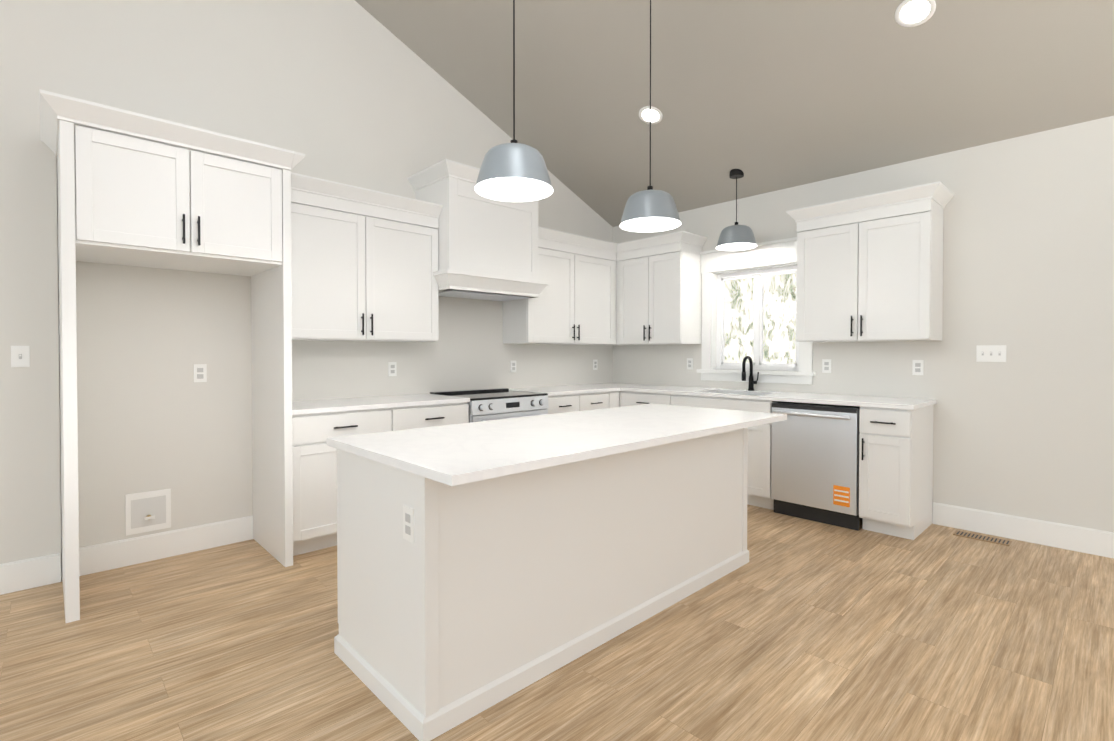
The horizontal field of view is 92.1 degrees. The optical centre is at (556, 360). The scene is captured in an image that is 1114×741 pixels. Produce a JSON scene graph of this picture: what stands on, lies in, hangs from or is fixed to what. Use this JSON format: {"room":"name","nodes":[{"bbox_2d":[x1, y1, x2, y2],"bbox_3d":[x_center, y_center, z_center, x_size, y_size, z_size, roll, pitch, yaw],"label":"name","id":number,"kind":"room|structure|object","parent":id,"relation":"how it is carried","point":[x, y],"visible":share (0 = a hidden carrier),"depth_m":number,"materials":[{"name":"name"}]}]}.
{"room":"kitchen","nodes":[
{"label":"kitchen","id":0,"kind":"room"},
{"bbox_2d":[0,133,61,580],"bbox_3d":[-4.307,0.038,1.477,4.310,2.400,0.030,-1,1,-44],"label":"wall","id":1,"kind":"structure","parent":0,"point":[30,505],"depth_m":2.87,"materials":[{"name":"beige paint"}]},
{"bbox_2d":[11,346,29,366],"bbox_3d":[-2.838,-0.020,2.841,0.070,0.114,0.016,-1,1,-44],"label":"light switch","id":2,"kind":"object","parent":1,"relation":"attached to","point":[20,356],"visible":1,"depth_m":2.84,"materials":[{"name":"white plastic"}]},
{"bbox_2d":[0,0,612,565],"bbox_3d":[-2.667,-1.234,3.138,9.280,4.900,0.140,-1,1,-44],"label":"wall","id":3,"kind":"structure","parent":0,"point":[350,92],"depth_m":3.52,"materials":[{"name":"beige paint"}]},
{"bbox_2d":[0,553,60,594],"bbox_3d":[-4.286,1.159,1.489,4.278,0.158,0.030,-1,1,-44],"label":"baseboard","id":4,"kind":"structure","parent":3,"relation":"attached to","point":[20,575],"depth_m":2.87,"materials":[{"name":"white wood"}]},
{"bbox_2d":[125,489,170,535],"bbox_3d":[-2.457,0.914,3.236,0.220,0.240,0.046,-1,1,-44],"label":"outlet box","id":5,"kind":"object","parent":3,"relation":"attached to","point":[147,511],"visible":1,"depth_m":3.24,"materials":[{"name":"white plastic"}]},
{"bbox_2d":[79,516,252,575],"bbox_3d":[-2.385,1.134,3.329,0.900,0.158,0.015,-1,1,-44],"label":"baseboard","id":6,"kind":"structure","parent":3,"relation":"attached to","point":[136,550],"depth_m":3.29,"materials":[{"name":"white wood"}]},
{"bbox_2d":[194,364,206,381],"bbox_3d":[-2.275,0.082,3.425,0.070,0.114,0.007,-1,1,-44],"label":"electrical outlet","id":7,"kind":"object","parent":3,"relation":"attached to","point":[200,372],"visible":1,"depth_m":3.42,"materials":[{"name":"white plastic"}]},
{"bbox_2d":[291,188,438,341],"bbox_3d":[-1.476,-0.625,3.925,1.176,0.960,0.368,-1,1,-44],"label":"upper cabinet","id":8,"kind":"object","parent":3,"relation":"attached to","point":[364,264],"depth_m":3.77,"materials":[{"name":"white wood"}]},
{"bbox_2d":[388,362,396,375],"bbox_3d":[-1.326,0.070,4.328,0.070,0.114,0.007,-1,1,-44],"label":"electrical outlet","id":9,"kind":"object","parent":3,"relation":"attached to","point":[392,368],"visible":1,"depth_m":4.33,"materials":[{"name":"white plastic"}]},
{"bbox_2d":[408,159,548,300],"bbox_3d":[-0.643,-1.024,4.561,1.048,0.958,0.588,-1,1,-44],"label":"range hood","id":10,"kind":"object","parent":3,"relation":"attached to","point":[487,248],"visible":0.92,"depth_m":4.30,"materials":[{"name":"white painted wood"}]},
{"bbox_2d":[510,361,515,371],"bbox_3d":[-0.420,0.059,5.190,0.070,0.114,0.007,-1,1,-44],"label":"electrical outlet","id":11,"kind":"object","parent":3,"relation":"attached to","point":[512,366],"visible":1,"depth_m":5.18,"materials":[{"name":"white plastic"}]},
{"bbox_2d":[503,236,614,344],"bbox_3d":[0.064,-0.644,5.390,1.246,0.960,0.368,-1,1,-44],"label":"upper cabinet","id":12,"kind":"object","parent":3,"relation":"attached to","point":[577,305],"depth_m":5.19,"materials":[{"name":"white wood"}]},
{"bbox_2d":[593,360,597,369],"bbox_3d":[0.428,0.048,5.996,0.070,0.114,0.007,-1,1,-44],"label":"electrical outlet","id":13,"kind":"object","parent":3,"relation":"attached to","point":[595,364],"visible":1,"depth_m":5.99,"materials":[{"name":"white plastic"}]},
{"bbox_2d":[0,504,1113,740],"bbox_3d":[-0.378,1.277,0.765,9.300,0.060,6.800,-1,1,-44],"label":"floor","id":14,"kind":"structure","parent":0,"point":[798,630],"depth_m":2.23,"materials":[{"name":"brown wood"}]},
{"bbox_2d":[39,89,304,622],"bbox_3d":[-2.137,0.004,3.046,1.122,2.425,0.743,-1,1,-44],"label":"surround","id":15,"kind":"object","parent":14,"relation":"on","point":[138,189],"visible":0.98,"depth_m":2.82,"materials":[{"name":"white wood"}]},
{"bbox_2d":[292,407,403,555],"bbox_3d":[-1.555,0.766,3.696,0.720,0.884,0.618,-1,1,-44],"label":"base cabinet","id":16,"kind":"object","parent":14,"relation":"on","point":[315,485],"depth_m":3.36,"materials":[{"name":"white wood"}]},
{"bbox_2d":[292,394,469,414],"bbox_3d":[-1.344,0.304,3.880,1.285,0.030,0.633,-1,1,-44],"label":"countertop","id":17,"kind":"structure","parent":16,"relation":"on","point":[333,405],"depth_m":3.73,"materials":[{"name":"white stone"}]},
{"bbox_2d":[404,402,468,429],"bbox_3d":[-1.135,0.761,4.096,0.692,0.884,0.618,-1,1,-44],"label":"base cabinet","id":18,"kind":"object","parent":14,"relation":"on","point":[422,416],"depth_m":3.90,"materials":[{"name":"white wood"}]},
{"bbox_2d":[430,388,548,422],"bbox_3d":[-0.553,0.732,4.562,0.786,0.930,0.687,-1,1,-44],"label":"range","id":19,"kind":"object","parent":14,"relation":"on","point":[494,404],"visible":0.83,"depth_m":4.39,"materials":[{"name":"silver metal"}]},
{"bbox_2d":[334,427,748,740],"bbox_3d":[0.109,0.783,2.741,2.191,0.875,0.739,-1,1,-44],"label":"kitchen island","id":20,"kind":"object","parent":14,"relation":"on","point":[482,566],"depth_m":2.07,"materials":[{"name":"white wood"}]},
{"bbox_2d":[327,403,786,486],"bbox_3d":[0.182,0.331,2.659,2.240,0.031,0.950,-1,1,-44],"label":"island countertop","id":21,"kind":"structure","parent":20,"relation":"on","point":[454,455],"depth_m":2.21,"materials":[{"name":"white stone"}]},
{"bbox_2d":[546,391,611,413],"bbox_3d":[-0.007,0.746,5.169,0.833,0.884,0.618,-1,1,-44],"label":"base cabinet","id":22,"kind":"object","parent":14,"relation":"on","point":[598,400],"depth_m":4.94,"materials":[{"name":"white wood"}]},
{"bbox_2d":[509,384,619,395],"bbox_3d":[0.042,0.287,5.197,0.951,0.030,0.635,-1,1,-44],"label":"countertop","id":23,"kind":"structure","parent":22,"relation":"on","point":[585,388],"depth_m":5.16,"materials":[{"name":"white stone"}]},
{"bbox_2d":[612,391,618,406],"bbox_3d":[0.327,0.742,5.486,0.212,0.884,0.618,-1,1,-44],"label":"base cabinet","id":24,"kind":"object","parent":14,"relation":"on","point":[615,394],"depth_m":5.29,"materials":[{"name":"white wood"}]},
{"bbox_2d":[619,391,714,407],"bbox_3d":[1.066,0.744,5.319,0.618,0.884,0.678,-1,1,-44],"label":"base cabinet","id":25,"kind":"object","parent":14,"relation":"on","point":[626,398],"depth_m":4.95,"materials":[{"name":"white wood"}]},
{"bbox_2d":[600,356,936,409],"bbox_3d":[1.479,0.245,4.851,0.655,0.573,3.116,-1,1,-44],"label":"countertop","id":26,"kind":"structure","parent":25,"relation":"on","point":[832,399],"depth_m":4.34,"materials":[{"name":"white stone"}]},
{"bbox_2d":[742,356,758,390],"bbox_3d":[1.747,0.117,4.856,0.187,0.319,0.104,-1,1,-44],"label":"faucet","id":27,"kind":"object","parent":26,"relation":"on","point":[751,378],"depth_m":4.89,"materials":[{"name":"black metal"}]},
{"bbox_2d":[771,401,859,530],"bbox_3d":[2.093,0.766,4.183,0.679,0.872,0.616,-1,1,-44],"label":"dishwasher","id":28,"kind":"object","parent":14,"relation":"on","point":[815,464],"visible":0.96,"depth_m":3.97,"materials":[{"name":"silver metal"}]},
{"bbox_2d":[859,404,933,539],"bbox_3d":[2.446,0.764,3.868,0.618,0.884,0.313,-1,1,-44],"label":"base cabinet","id":29,"kind":"object","parent":14,"relation":"on","point":[895,472],"depth_m":3.68,"materials":[{"name":"white wood"}]},
{"bbox_2d":[953,530,1011,545],"bbox_3d":[2.886,1.206,3.649,0.115,0.007,0.300,-1,1,-44],"label":"floor vent","id":30,"kind":"object","parent":14,"relation":"in","point":[983,538],"visible":1,"depth_m":3.63,"materials":[{"name":"beige metal"}]},
{"bbox_2d":[355,0,1113,226],"bbox_3d":[-0.378,-2.437,0.716,9.280,2.063,6.780,-1,1,-44],"label":"ceiling","id":31,"kind":"structure","parent":0,"point":[765,96],"depth_m":3.81,"materials":[{"name":"paint"}]},
{"bbox_2d":[474,0,552,201],"bbox_3d":[-0.189,-1.794,2.354,0.346,2.096,0.346,-1,1,-44],"label":"pendant light","id":32,"kind":"object","parent":31,"relation":"hanging from","point":[513,170],"visible":1,"depth_m":2.28,"materials":[{"name":"grey metal"}]},
{"bbox_2d":[619,0,680,231],"bbox_3d":[0.528,-1.605,3.039,0.346,1.680,0.346,-1,1,-44],"label":"pendant light","id":33,"kind":"object","parent":31,"relation":"hanging from","point":[649,209],"visible":1,"depth_m":2.96,"materials":[{"name":"grey metal"}]},
{"bbox_2d":[639,106,662,123],"bbox_3d":[0.759,-1.987,4.357,0.196,0.013,0.196,1,-21,46],"label":"recessed light","id":34,"kind":"object","parent":31,"relation":"in","point":[656,115],"visible":0.92,"depth_m":4.35,"materials":[{"name":"white plastic"}]},
{"bbox_2d":[716,169,756,250],"bbox_3d":[1.582,-1.337,4.735,0.346,0.679,0.346,-1,1,-44],"label":"pendant light","id":35,"kind":"object","parent":31,"relation":"hanging from","point":[736,237],"visible":1,"depth_m":4.66,"materials":[{"name":"grey metal"}]},
{"bbox_2d":[895,0,935,26],"bbox_3d":[2.020,-1.969,3.032,0.196,0.013,0.196,1,-21,46],"label":"recessed light","id":36,"kind":"object","parent":31,"relation":"in","point":[912,13],"visible":1,"depth_m":3.03,"materials":[{"name":"white plastic"}]},
{"bbox_2d":[613,116,1113,531],"bbox_3d":[2.981,-0.209,3.845,0.140,2.830,6.640,-1,1,-44],"label":"wall","id":37,"kind":"structure","parent":0,"point":[1026,429],"depth_m":3.66,"materials":[{"name":"beige paint"}]},
{"bbox_2d":[623,240,702,344],"bbox_3d":[1.048,-0.646,5.500,0.368,0.960,0.758,-1,1,-44],"label":"upper cabinet","id":38,"kind":"object","parent":37,"relation":"attached to","point":[662,283],"depth_m":5.29,"materials":[{"name":"white wood"}]},
{"bbox_2d":[687,358,692,369],"bbox_3d":[1.349,0.035,5.457,0.007,0.114,0.070,-1,1,-44],"label":"electrical outlet","id":39,"kind":"object","parent":37,"relation":"attached to","point":[689,363],"visible":1,"depth_m":5.45,"materials":[{"name":"white plastic"}]},
{"bbox_2d":[697,237,815,384],"bbox_3d":[1.843,-0.434,4.995,0.190,1.270,1.120,-1,1,-44],"label":"window unit","id":40,"kind":"structure","parent":37,"relation":"in","point":[758,275],"depth_m":5.04,"materials":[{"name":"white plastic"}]},
{"bbox_2d":[822,359,830,372],"bbox_3d":[2.259,0.048,4.500,0.007,0.114,0.070,-1,1,-44],"label":"electrical outlet","id":41,"kind":"object","parent":37,"relation":"attached to","point":[826,365],"visible":1,"depth_m":4.50,"materials":[{"name":"white plastic"}]},
{"bbox_2d":[795,196,946,341],"bbox_3d":[2.367,-0.627,4.114,0.368,0.960,0.905,-1,1,-44],"label":"upper cabinet","id":42,"kind":"object","parent":37,"relation":"attached to","point":[875,274],"depth_m":3.92,"materials":[{"name":"white wood"}]},
{"bbox_2d":[912,360,923,374],"bbox_3d":[2.707,0.054,4.029,0.007,0.114,0.070,-1,1,-44],"label":"electrical outlet","id":43,"kind":"object","parent":37,"relation":"attached to","point":[917,367],"visible":1,"depth_m":4.03,"materials":[{"name":"white plastic"}]},
{"bbox_2d":[976,345,1005,361],"bbox_3d":[3.000,-0.047,3.714,0.016,0.114,0.162,-1,1,-44],"label":"light switch","id":44,"kind":"object","parent":37,"relation":"attached to","point":[990,353],"visible":1,"depth_m":3.71,"materials":[{"name":"white plastic"}]},
{"bbox_2d":[932,502,1113,557],"bbox_3d":[3.938,1.142,2.742,0.017,0.158,3.378,-1,1,-44],"label":"baseboard","id":45,"kind":"structure","parent":37,"relation":"attached to","point":[1058,535],"depth_m":3.58,"materials":[{"name":"white wood"}]},
{"label":"outside","id":46,"kind":"structure","parent":0,"visible":0},
{"bbox_2d":[725,266,795,362],"bbox_3d":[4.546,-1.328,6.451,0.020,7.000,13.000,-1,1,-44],"label":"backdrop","id":47,"kind":"structure","parent":46,"point":[770,291],"depth_m":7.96,"materials":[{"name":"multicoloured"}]}
]}

